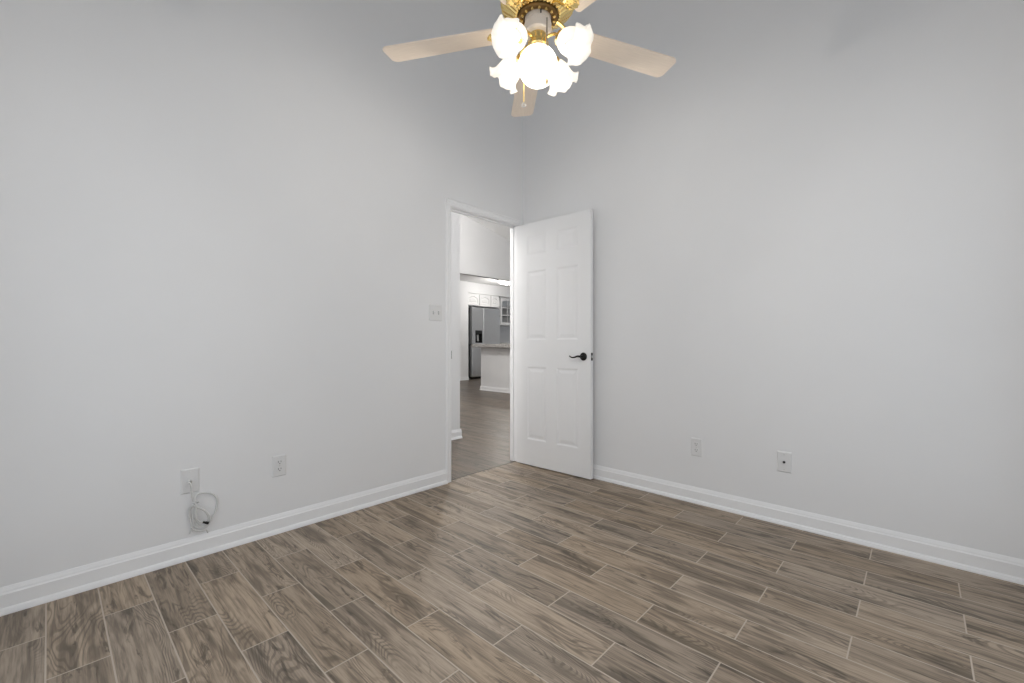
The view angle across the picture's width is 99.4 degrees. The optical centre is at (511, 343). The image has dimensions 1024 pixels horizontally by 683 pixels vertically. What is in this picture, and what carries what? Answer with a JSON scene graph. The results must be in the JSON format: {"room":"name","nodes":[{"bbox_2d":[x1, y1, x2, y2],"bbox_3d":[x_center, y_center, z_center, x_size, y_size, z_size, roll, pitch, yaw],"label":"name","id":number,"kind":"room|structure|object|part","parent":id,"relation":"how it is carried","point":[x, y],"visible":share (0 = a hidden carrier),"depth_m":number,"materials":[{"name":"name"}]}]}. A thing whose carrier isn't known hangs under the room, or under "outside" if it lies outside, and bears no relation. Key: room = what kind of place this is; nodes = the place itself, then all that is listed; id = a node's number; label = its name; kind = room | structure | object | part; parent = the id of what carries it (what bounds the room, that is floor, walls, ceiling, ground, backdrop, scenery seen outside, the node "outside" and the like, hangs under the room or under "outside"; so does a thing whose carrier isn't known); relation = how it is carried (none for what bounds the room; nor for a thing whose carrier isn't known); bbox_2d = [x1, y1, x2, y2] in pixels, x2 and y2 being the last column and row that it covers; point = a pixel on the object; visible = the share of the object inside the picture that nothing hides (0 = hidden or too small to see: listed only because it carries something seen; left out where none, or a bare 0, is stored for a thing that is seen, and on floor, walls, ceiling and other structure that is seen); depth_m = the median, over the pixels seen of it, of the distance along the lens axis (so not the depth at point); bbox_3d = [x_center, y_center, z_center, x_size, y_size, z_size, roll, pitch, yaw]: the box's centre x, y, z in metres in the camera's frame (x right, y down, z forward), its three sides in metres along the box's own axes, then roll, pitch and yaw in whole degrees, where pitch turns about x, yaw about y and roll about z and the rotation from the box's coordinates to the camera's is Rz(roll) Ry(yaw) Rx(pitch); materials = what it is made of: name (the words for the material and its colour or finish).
{"room":"empty bedroom","nodes":[
{"label":"empty bedroom","id":0,"kind":"room"},
{"bbox_2d":[0,0,522,587],"bbox_3d":[-1.027,-1.155,2.696,0.082,4.370,3.406,0,0,43],"label":"wall","id":1,"kind":"structure","parent":0,"point":[223,222],"depth_m":2.16,"materials":[{"name":"paint"}]},
{"bbox_2d":[181,467,198,494],"bbox_3d":[-1.539,0.659,2.079,0.016,0.118,0.074,0,0,43],"label":"cable plate","id":2,"kind":"object","parent":1,"relation":"attached to","point":[192,474],"visible":0.98,"depth_m":2.08,"materials":[{"name":"white plastic"}]},
{"bbox_2d":[187,480,217,533],"bbox_3d":[-1.496,0.790,2.106,0.032,0.274,0.128,0,0,40],"label":"cable","id":3,"kind":"object","parent":2,"relation":"hanging from","point":[195,507],"visible":1,"depth_m":2.08,"materials":[{"name":"white plastic"}]},
{"bbox_2d":[0,469,447,616],"bbox_3d":[-1.278,0.980,2.350,0.026,0.100,2.330,0,0,43],"label":"baseboard","id":4,"kind":"structure","parent":1,"relation":"attached to","point":[27,594],"depth_m":2.07,"materials":[{"name":"paint"}]},
{"bbox_2d":[272,454,285,477],"bbox_3d":[-1.270,0.668,2.372,0.008,0.116,0.072,0,0,43],"label":"wall outlet","id":5,"kind":"object","parent":1,"relation":"attached to","point":[278,461],"visible":1,"depth_m":2.37,"materials":[{"name":"white plastic"}]},
{"bbox_2d":[276,460,282,464],"bbox_3d":[-1.268,0.648,2.371,0.003,0.025,0.033,0,0,43],"label":"socket","id":6,"kind":"object","parent":5,"relation":"attached to","point":[278,462],"depth_m":2.37,"materials":[{"name":"white plastic"}]},
{"bbox_2d":[276,467,282,471],"bbox_3d":[-1.268,0.688,2.371,0.003,0.025,0.033,0,0,43],"label":"socket","id":7,"kind":"object","parent":5,"relation":"attached to","point":[278,469],"depth_m":2.37,"materials":[{"name":"white plastic"}]},
{"bbox_2d":[429,304,441,320],"bbox_3d":[-0.547,-0.221,3.135,0.018,0.116,0.116,0,0,43],"label":"light switch","id":8,"kind":"object","parent":1,"relation":"attached to","point":[435,311],"visible":1,"depth_m":3.13,"materials":[{"name":"white plastic"}]},
{"bbox_2d":[452,461,514,479],"bbox_3d":[-0.220,1.029,3.528,0.008,0.002,0.732,0,0,43],"label":"trim","id":9,"kind":"structure","parent":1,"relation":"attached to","point":[513,461],"depth_m":3.50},
{"bbox_2d":[446,198,522,482],"bbox_3d":[-0.199,-0.022,3.508,0.016,2.104,0.836,0,0,43],"label":"trim","id":10,"kind":"structure","parent":1,"relation":"attached to","point":[449,202],"depth_m":3.22,"materials":[{"name":"paint"}]},
{"bbox_2d":[451,206,517,461],"bbox_3d":[-0.233,-0.005,3.540,0.086,2.070,0.768,0,0,43],"label":"trim","id":11,"kind":"structure","parent":1,"relation":"attached to","point":[513,227],"depth_m":3.80,"materials":[{"name":"paint"}]},
{"bbox_2d":[517,209,592,479],"bbox_3d":[0.319,0.006,3.502,0.749,2.030,0.094,0,0,41],"label":"door","id":12,"kind":"structure","parent":11,"relation":"attached to","point":[555,255],"depth_m":3.47,"materials":[{"name":"paint"}]},
{"bbox_3d":[0.500,0.100,3.308,0.138,0.062,0.044,0,0,41],"label":"handle","id":13,"kind":"part","parent":12,"relation":"part of","materials":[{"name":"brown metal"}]},
{"bbox_2d":[510,228,510,459],"bbox_3d":[-0.270,-0.022,3.575,0.016,2.104,0.836,0,0,43],"label":"trim","id":14,"kind":"structure","parent":1,"relation":"attached to","point":[510,228],"depth_m":3.84,"materials":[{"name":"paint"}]},
{"bbox_2d":[451,212,459,429],"bbox_3d":[-2.061,-1.155,3.210,0.100,4.370,4.261,0,0,43],"label":"wall","id":15,"kind":"structure","parent":0,"point":[455,217],"depth_m":4.68,"materials":[{"name":"paint"}]},
{"bbox_2d":[451,429,461,439],"bbox_3d":[-1.976,0.980,3.209,0.026,0.100,4.175,0,0,43],"label":"baseboard","id":16,"kind":"structure","parent":15,"relation":"attached to","point":[455,434],"depth_m":4.68,"materials":[{"name":"paint"}]},
{"bbox_2d":[460,281,467,376],"bbox_3d":[-2.995,-0.355,10.457,0.120,2.770,5.029,0,0,43],"label":"wall","id":17,"kind":"structure","parent":0,"point":[463,284],"depth_m":12.12,"materials":[{"name":"paint"}]},
{"bbox_2d":[460,376,468,380],"bbox_3d":[-2.938,0.980,10.412,0.026,0.100,5.015,0,0,43],"label":"baseboard","id":18,"kind":"structure","parent":17,"relation":"attached to","point":[467,377],"depth_m":12.13,"materials":[{"name":"paint"}]},
{"bbox_2d":[460,214,509,280],"bbox_3d":[0.046,-2.372,10.352,0.100,1.876,9.039,0,0,43],"label":"wall header","id":19,"kind":"structure","parent":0,"point":[485,253],"depth_m":9.54,"materials":[{"name":"paint"}]},
{"bbox_2d":[460,274,509,287],"bbox_3d":[-1.157,-1.795,11.481,3.200,0.110,9.039,0,0,43],"label":"ceiling","id":20,"kind":"structure","parent":0,"point":[474,279],"depth_m":12.02,"materials":[{"name":"paint"}]},
{"bbox_2d":[497,280,509,284],"bbox_3d":[-0.149,-1.668,11.824,0.530,0.144,0.530,0,0,43],"label":"ceiling light","id":21,"kind":"object","parent":20,"relation":"attached to","point":[502,282],"visible":0.52,"depth_m":11.69,"materials":[{"name":"paint"}]},
{"bbox_2d":[467,216,509,239],"bbox_3d":[1.345,-2.437,6.212,7.660,2.046,13.500,0,0,43],"label":"ceiling","id":22,"kind":"structure","parent":0,"point":[503,231],"depth_m":9.57,"materials":[{"name":"paint"}]},
{"bbox_2d":[468,282,509,297],"bbox_3d":[-0.247,-1.590,14.007,0.870,0.300,3.910,0,0,43],"label":"wall","id":23,"kind":"structure","parent":0,"point":[476,288],"depth_m":12.89,"materials":[{"name":"paint"}]},
{"bbox_2d":[486,295,498,307],"bbox_3d":[-0.815,-1.262,13.408,0.842,0.353,0.360,0,0,43],"label":"upper cabinet","id":24,"kind":"object","parent":23,"relation":"attached to","point":[494,299],"visible":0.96,"depth_m":13.13,"materials":[{"name":"white paint"}]},
{"bbox_3d":[-0.517,-1.260,13.126,0.022,0.320,0.335,0,0,43],"label":"cabinet door","id":25,"kind":"part","parent":24,"relation":"part of","materials":[{"name":"white paint"}]},
{"bbox_2d":[500,326,509,342],"bbox_3d":[-0.601,-0.355,14.339,0.100,2.770,4.110,0,0,43],"label":"wall","id":26,"kind":"structure","parent":0,"point":[504,330],"depth_m":14.65,"materials":[{"name":"paint"}]},
{"bbox_2d":[468,293,490,307],"bbox_3d":[-1.261,-1.262,12.932,0.842,0.353,0.935,0,0,43],"label":"upper cabinet","id":27,"kind":"object","parent":26,"relation":"attached to","point":[475,300],"visible":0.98,"depth_m":12.68,"materials":[{"name":"white paint"}]},
{"bbox_3d":[-1.118,-1.260,12.486,0.022,0.320,0.450,0,0,43],"label":"door","id":28,"kind":"part","parent":27,"relation":"part of","materials":[{"name":"white paint"}]},
{"bbox_3d":[-0.799,-1.260,12.825,0.022,0.320,0.440,0,0,43],"label":"door","id":29,"kind":"part","parent":27,"relation":"part of","materials":[{"name":"white paint"}]},
{"bbox_2d":[491,297,509,325],"bbox_3d":[-0.391,-1.004,13.971,0.690,0.868,1.000,0,0,43],"label":"upper cabinet","id":30,"kind":"object","parent":26,"relation":"attached to","point":[504,303],"visible":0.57,"depth_m":13.78,"materials":[{"name":"white paint"}]},
{"bbox_3d":[-0.144,-1.005,13.746,0.022,0.840,0.630,0,0,43],"label":"cabinet door","id":31,"kind":"part","parent":30,"relation":"part of","materials":[{"name":"white paint"}]},
{"bbox_2d":[0,378,1023,682],"bbox_3d":[0.142,1.090,7.341,10.960,0.120,13.300,0,0,43],"label":"floor","id":32,"kind":"structure","parent":0,"point":[514,572],"depth_m":1.71,"materials":[{"name":"brown tile"}]},
{"bbox_2d":[468,306,499,378],"bbox_3d":[-1.058,-0.017,13.074,0.865,2.093,1.128,0,0,43],"label":"refrigerator","id":33,"kind":"object","parent":32,"relation":"on","point":[483,323],"visible":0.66,"depth_m":12.59,"materials":[{"name":"silver metal"}]},
{"bbox_3d":[-1.022,0.506,12.571,0.095,0.908,0.444,0,0,43],"label":"door","id":34,"kind":"part","parent":33,"relation":"part of","materials":[{"name":"silver metal"}]},
{"bbox_3d":[-1.022,-0.506,12.571,0.095,1.068,0.444,0,0,43],"label":"door","id":35,"kind":"part","parent":33,"relation":"part of","materials":[{"name":"silver metal"}]},
{"bbox_3d":[-0.632,-0.506,12.986,0.095,1.068,0.674,0,0,43],"label":"door","id":36,"kind":"part","parent":33,"relation":"part of","materials":[{"name":"silver metal"}]},
{"bbox_2d":[480,347,509,392],"bbox_3d":[0.534,0.557,8.825,2.899,0.945,0.599,0,0,43],"label":"breakfast bar","id":37,"kind":"object","parent":32,"relation":"on","point":[495,361],"visible":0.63,"depth_m":9.29,"materials":[{"name":"paint"}]},
{"bbox_2d":[471,344,509,347],"bbox_3d":[0.537,0.049,8.829,3.100,0.073,0.890,0,0,43],"label":"countertop","id":38,"kind":"structure","parent":37,"relation":"on","point":[472,345],"depth_m":9.11,"materials":[{"name":"stone"}]},
{"bbox_3d":[0.534,0.985,8.825,2.899,0.090,0.599,0,0,43],"label":"bar baseboard","id":39,"kind":"part","parent":37,"relation":"part of","materials":[{"name":"paint"}]},
{"bbox_2d":[383,0,675,116],"bbox_3d":[0.090,-1.986,1.748,1.266,2.068,1.234,0,0,0],"label":"ceiling fan","id":40,"kind":"object","parent":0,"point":[536,66],"visible":1,"depth_m":1.72,"materials":[{"name":"beige wood"}]},
{"bbox_3d":[-0.297,-1.238,1.808,0.490,0.021,0.120,0,0,14],"label":"fan blade","id":41,"kind":"part","parent":40,"relation":"part of","materials":[{"name":"beige wood"}]},
{"bbox_3d":[-0.026,-1.114,1.818,0.134,0.134,0.134,0,0,0],"label":"lamp shade","id":42,"kind":"part","parent":40,"relation":"part of","materials":[{"name":"white glass"}]},
{"bbox_3d":[-0.009,-1.114,1.585,0.134,0.134,0.134,0,0,0],"label":"lamp shade","id":43,"kind":"part","parent":40,"relation":"part of","materials":[{"name":"white glass"}]},
{"bbox_3d":[0.015,-1.136,1.606,0.066,0.059,0.044,0,0,-30],"label":"light bulb","id":44,"kind":"part","parent":40,"relation":"part of","materials":[{"name":"white glass"}]},
{"bbox_3d":[0.071,-1.238,2.119,0.120,0.021,0.490,0,0,-4],"label":"fan blade","id":45,"kind":"part","parent":40,"relation":"part of","materials":[{"name":"beige wood"}]},
{"bbox_3d":[0.102,-1.091,1.710,0.154,0.155,0.154,0,0,0],"label":"globe","id":46,"kind":"part","parent":40,"relation":"part of","materials":[{"name":"white glass"}]},
{"bbox_3d":[0.131,-1.106,1.622,0.005,0.224,0.006,0,0,0],"label":"pull chain","id":47,"kind":"part","parent":40,"relation":"part of","materials":[{"name":"metal"}]},
{"bbox_3d":[0.154,-1.181,1.674,0.070,0.034,0.011,0,0,35],"label":"lamp arm","id":48,"kind":"part","parent":40,"relation":"part of","materials":[{"name":"gold metal"}]},
{"bbox_3d":[0.212,-1.114,1.837,0.134,0.134,0.134,0,0,0],"label":"lamp shade","id":49,"kind":"part","parent":40,"relation":"part of","materials":[{"name":"white glass"}]},
{"bbox_3d":[0.211,-1.136,1.630,0.066,0.059,0.044,0,0,16],"label":"light bulb","id":50,"kind":"part","parent":40,"relation":"part of","materials":[{"name":"white glass"}]},
{"bbox_3d":[0.236,-1.114,1.611,0.134,0.134,0.133,0,0,0],"label":"lamp shade","id":51,"kind":"part","parent":40,"relation":"part of","materials":[{"name":"white glass"}]},
{"bbox_3d":[0.367,-1.238,1.397,0.120,0.021,0.490,0,0,-40],"label":"fan blade","id":52,"kind":"part","parent":40,"relation":"part of","materials":[{"name":"beige wood"}]},
{"bbox_3d":[0.482,-1.238,1.866,0.490,0.021,0.120,0,0,-22],"label":"fan blade","id":53,"kind":"part","parent":40,"relation":"part of","materials":[{"name":"beige wood"}]},
{"bbox_2d":[523,0,1023,559],"bbox_3d":[1.269,-1.149,2.808,3.113,4.358,0.100,0,0,43],"label":"wall","id":54,"kind":"structure","parent":0,"point":[808,228],"depth_m":2.39,"materials":[{"name":"paint"}]},
{"bbox_2d":[691,437,701,456],"bbox_3d":[1.191,0.671,2.807,0.072,0.116,0.008,0,0,43],"label":"wall outlet","id":55,"kind":"object","parent":54,"relation":"attached to","point":[696,443],"visible":1,"depth_m":2.80,"materials":[{"name":"white plastic"}]},
{"bbox_2d":[777,451,791,473],"bbox_3d":[1.546,0.675,2.469,0.074,0.118,0.016,0,0,43],"label":"cable plate","id":56,"kind":"object","parent":54,"relation":"attached to","point":[784,459],"visible":1,"depth_m":2.47,"materials":[{"name":"white plastic"}]},
{"bbox_2d":[593,464,1023,584],"bbox_3d":[1.189,0.980,2.796,2.985,0.100,0.026,0,0,43],"label":"baseboard","id":57,"kind":"structure","parent":54,"relation":"attached to","point":[1006,568],"depth_m":2.29,"materials":[{"name":"paint"}]}
]}

